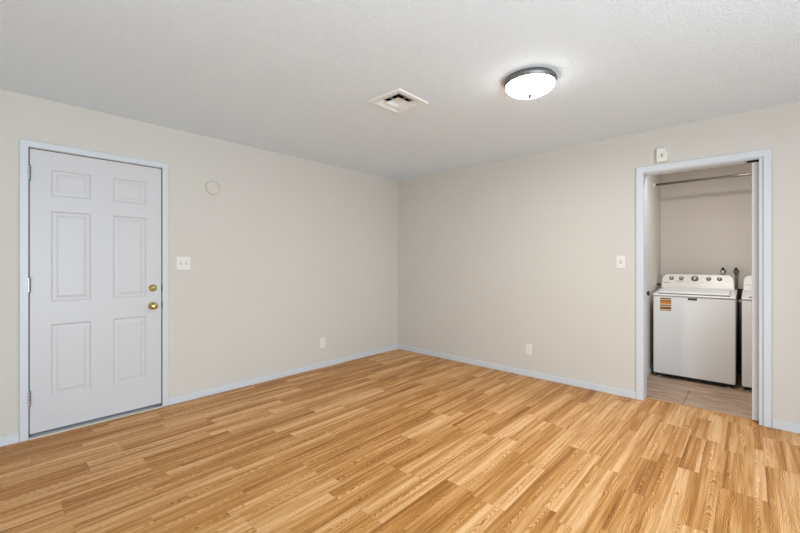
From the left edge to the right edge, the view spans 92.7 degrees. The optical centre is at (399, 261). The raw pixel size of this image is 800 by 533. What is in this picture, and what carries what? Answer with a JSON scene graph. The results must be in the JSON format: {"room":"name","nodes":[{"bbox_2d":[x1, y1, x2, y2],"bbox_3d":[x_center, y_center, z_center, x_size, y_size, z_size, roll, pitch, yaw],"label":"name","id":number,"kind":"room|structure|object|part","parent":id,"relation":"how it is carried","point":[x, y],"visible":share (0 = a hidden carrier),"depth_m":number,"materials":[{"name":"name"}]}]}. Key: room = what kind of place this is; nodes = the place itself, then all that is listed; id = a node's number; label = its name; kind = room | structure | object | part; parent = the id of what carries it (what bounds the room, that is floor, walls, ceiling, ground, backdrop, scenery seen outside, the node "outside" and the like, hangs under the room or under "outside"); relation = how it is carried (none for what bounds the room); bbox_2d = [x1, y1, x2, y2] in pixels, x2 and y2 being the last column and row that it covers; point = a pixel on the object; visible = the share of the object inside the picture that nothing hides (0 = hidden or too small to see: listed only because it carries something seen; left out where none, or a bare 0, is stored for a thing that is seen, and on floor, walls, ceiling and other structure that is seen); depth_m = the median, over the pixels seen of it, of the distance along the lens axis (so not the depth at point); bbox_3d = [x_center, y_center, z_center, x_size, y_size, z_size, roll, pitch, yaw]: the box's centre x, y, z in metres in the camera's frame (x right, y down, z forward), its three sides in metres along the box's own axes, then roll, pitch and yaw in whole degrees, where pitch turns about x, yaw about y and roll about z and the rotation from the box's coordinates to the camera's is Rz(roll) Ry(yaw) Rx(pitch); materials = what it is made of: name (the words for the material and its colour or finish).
{"room":"empty living room","nodes":[
{"label":"empty living room","id":0,"kind":"room"},
{"bbox_2d":[0,89,397,439],"bbox_3d":[-1.869,0.042,3.639,0.140,2.440,5.520,0,0,43],"label":"wall","id":1,"kind":"structure","parent":0,"point":[282,261],"depth_m":3.83,"materials":[{"name":"grey paint"}]},
{"bbox_2d":[19,139,167,441],"bbox_3d":[-2.347,0.201,3.004,0.016,2.122,0.923,0,0,43],"label":"door frame","id":2,"kind":"structure","parent":1,"relation":"attached to","point":[24,144],"depth_m":2.69,"materials":[{"name":"white paint"}]},
{"bbox_2d":[28,148,162,439],"bbox_3d":[-2.381,0.225,3.035,0.205,2.074,0.841,0,0,43],"label":"door","id":3,"kind":"structure","parent":1,"relation":"in","point":[95,277],"depth_m":2.97,"materials":[{"name":"white wood"}]},
{"bbox_3d":[-2.095,0.378,3.244,0.069,0.066,0.066,0,0,43],"label":"knob","id":4,"kind":"part","parent":3,"relation":"part of","materials":[{"name":"gold metal"}]},
{"bbox_2d":[176,257,189,269],"bbox_3d":[-1.949,0.013,3.436,0.016,0.116,0.116,0,0,43],"label":"light switch","id":5,"kind":"object","parent":1,"relation":"attached to","point":[182,263],"visible":1,"depth_m":3.43,"materials":[{"name":"white plastic"}]},
{"bbox_2d":[0,344,397,446],"bbox_3d":[-1.853,1.230,3.543,0.012,0.064,5.400,0,0,43],"label":"baseboard","id":6,"kind":"structure","parent":1,"relation":"attached to","point":[10,439],"depth_m":3.92,"materials":[{"name":"white paint"}]},
{"bbox_2d":[205,181,220,194],"bbox_3d":[-1.777,-0.703,3.628,0.010,0.140,0.140,0,0,43],"label":"cover plate","id":7,"kind":"object","parent":1,"relation":"attached to","point":[211,187],"visible":1,"depth_m":3.62,"materials":[{"name":"grey paint"}]},
{"bbox_2d":[320,338,324,347],"bbox_3d":[-0.923,0.969,4.557,0.008,0.118,0.078,0,0,43],"label":"wall outlet","id":8,"kind":"object","parent":1,"relation":"attached to","point":[322,340],"visible":1,"depth_m":4.55,"materials":[{"name":"white plastic"}]},
{"bbox_2d":[0,349,799,532],"bbox_3d":[0.868,1.302,2.227,5.800,0.080,7.150,0,0,43],"label":"floor","id":9,"kind":"structure","parent":0,"point":[397,440],"depth_m":2.41,"materials":[{"name":"brown wood"}]},
{"bbox_2d":[653,274,737,387],"bbox_3d":[3.278,0.706,4.232,0.689,1.112,0.674,0,0,43],"label":"washing machine","id":10,"kind":"object","parent":9,"relation":"on","point":[695,315],"visible":1,"depth_m":4.00,"materials":[{"name":"white metal"}]},
{"bbox_3d":[3.280,1.232,4.236,0.645,0.034,0.626,0,0,43],"label":"rail","id":11,"kind":"part","parent":10,"relation":"part of","materials":[{"name":"black"}]},
{"bbox_3d":[3.219,0.321,4.161,0.585,0.055,0.410,0,0,43],"label":"lid","id":12,"kind":"part","parent":10,"relation":"part of","materials":[{"name":"white metal"}]},
{"bbox_2d":[646,397,755,420],"bbox_3d":[2.562,1.259,3.278,0.760,0.005,0.020,0,0,43],"label":"threshold strip","id":13,"kind":"object","parent":9,"relation":"on","point":[646,397],"visible":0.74,"depth_m":3.26,"materials":[{"name":"brown"}]},
{"bbox_2d":[738,300,741,373],"bbox_3d":[3.822,0.844,4.285,0.042,0.835,0.042,0,0,43],"label":"drain pipe","id":14,"kind":"object","parent":9,"relation":"on","point":[739,301],"visible":0.91,"depth_m":4.27,"materials":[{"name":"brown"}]},
{"bbox_2d":[742,275,751,391],"bbox_3d":[3.816,0.706,3.737,0.689,1.112,0.674,0,0,43],"label":"dryer","id":15,"kind":"object","parent":9,"relation":"on","point":[747,286],"visible":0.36,"depth_m":3.71,"materials":[{"name":"white metal"}]},
{"bbox_2d":[0,0,799,179],"bbox_3d":[0.269,-1.228,1.575,6.080,0.100,5.660,0,0,43],"label":"ceiling","id":16,"kind":"structure","parent":0,"point":[296,78],"depth_m":2.30,"materials":[{"name":"white paint"}]},
{"bbox_2d":[367,88,428,114],"bbox_3d":[-0.015,-1.302,2.815,0.324,0.264,0.324,0,0,43],"label":"ceiling vent","id":17,"kind":"object","parent":16,"relation":"in","point":[398,101],"visible":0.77,"depth_m":2.84,"materials":[{"name":"white metal"}]},
{"bbox_2d":[504,67,556,98],"bbox_3d":[0.836,-1.114,2.454,0.326,0.127,0.326,0,0,43],"label":"ceiling lamp","id":18,"kind":"object","parent":16,"relation":"attached to","point":[532,82],"visible":1,"depth_m":2.36,"materials":[{"name":"white glass"}]},
{"bbox_2d":[398,101,799,424],"bbox_3d":[2.145,0.042,3.613,5.800,2.440,0.120,0,0,43],"label":"wall","id":19,"kind":"structure","parent":0,"point":[496,258],"depth_m":3.96,"materials":[{"name":"grey paint"}]},
{"bbox_2d":[525,343,531,354],"bbox_3d":[1.416,0.962,4.197,0.074,0.116,0.008,0,0,43],"label":"wall outlet","id":20,"kind":"object","parent":19,"relation":"attached to","point":[528,347],"visible":1,"depth_m":4.20,"materials":[{"name":"white plastic"}]},
{"bbox_2d":[398,345,799,433],"bbox_3d":[2.105,1.230,3.560,5.788,0.064,0.012,0,0,43],"label":"baseboard","id":21,"kind":"structure","parent":19,"relation":"attached to","point":[776,424],"depth_m":4.03,"materials":[{"name":"white paint"}]},
{"bbox_2d":[616,256,624,267],"bbox_3d":[2.074,0.002,3.586,0.074,0.118,0.016,0,0,43],"label":"light switch","id":22,"kind":"object","parent":19,"relation":"attached to","point":[620,260],"visible":1,"depth_m":3.59,"materials":[{"name":"white plastic"}]},
{"bbox_2d":[656,147,667,162],"bbox_3d":[2.308,-0.944,3.357,0.082,0.126,0.035,0,0,43],"label":"alarm box","id":23,"kind":"object","parent":19,"relation":"attached to","point":[661,153],"visible":1,"depth_m":3.35,"materials":[{"name":"white plastic"}]},
{"bbox_2d":[636,148,771,427],"bbox_3d":[2.536,0.200,3.243,0.892,2.124,0.136,0,0,43],"label":"door frame","id":24,"kind":"structure","parent":19,"relation":"attached to","point":[766,154],"depth_m":2.97,"materials":[{"name":"white paint"}]},
{"bbox_2d":[747,159,758,420],"bbox_3d":[3.082,0.221,2.752,0.855,2.054,0.031,0,0,43],"label":"door","id":25,"kind":"structure","parent":19,"relation":"in","point":[755,163],"depth_m":3.00,"materials":[{"name":"grey paint"}]},
{"bbox_3d":[3.093,0.232,2.742,0.826,2.032,0.031,0,0,43],"label":"panel","id":26,"kind":"part","parent":25,"relation":"part of","materials":[{"name":"grey paint"}]},
{"bbox_2d":[647,174,660,369],"bbox_3d":[2.712,0.042,4.280,0.120,2.440,1.630,0,0,43],"label":"wall","id":27,"kind":"structure","parent":0,"point":[653,193],"depth_m":4.44,"materials":[{"name":"beige paint"}]},
{"bbox_2d":[647,365,652,376],"bbox_3d":[2.768,1.230,4.243,0.012,0.064,1.610,0,0,43],"label":"baseboard","id":28,"kind":"structure","parent":27,"relation":"attached to","point":[649,371],"depth_m":4.28,"materials":[{"name":"white paint"}]},
{"bbox_2d":[653,173,751,186],"bbox_3d":[3.661,-0.903,3.875,1.825,0.060,0.060,0,0,43],"label":"closet rod","id":29,"kind":"object","parent":27,"relation":"attached to","point":[743,174],"visible":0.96,"depth_m":4.18,"materials":[{"name":"silver metal"}]},
{"bbox_2d":[661,163,751,288],"bbox_3d":[4.020,0.042,4.265,2.065,2.440,0.120,0,0,43],"label":"wall","id":30,"kind":"structure","parent":0,"point":[706,225],"depth_m":4.53,"materials":[{"name":"beige paint"}]},
{"bbox_2d":[720,267,725,274],"bbox_3d":[3.728,0.356,4.403,0.052,0.582,0.074,0,0,43],"label":"water valve","id":31,"kind":"object","parent":30,"relation":"attached to","point":[722,270],"visible":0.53,"depth_m":4.39,"materials":[{"name":"grey metal"}]},
{"bbox_2d":[733,267,738,289],"bbox_3d":[3.809,0.355,4.329,0.062,0.582,0.074,0,0,43],"label":"water valve","id":32,"kind":"object","parent":30,"relation":"attached to","point":[736,271],"visible":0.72,"depth_m":4.30,"materials":[{"name":"grey metal"}]},
{"bbox_2d":[737,289,742,372],"bbox_3d":[3.889,0.784,4.289,0.450,0.955,0.022,0,0,43],"label":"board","id":33,"kind":"object","parent":30,"relation":"attached to","point":[739,296],"visible":0.02,"depth_m":4.33,"materials":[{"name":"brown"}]}
]}

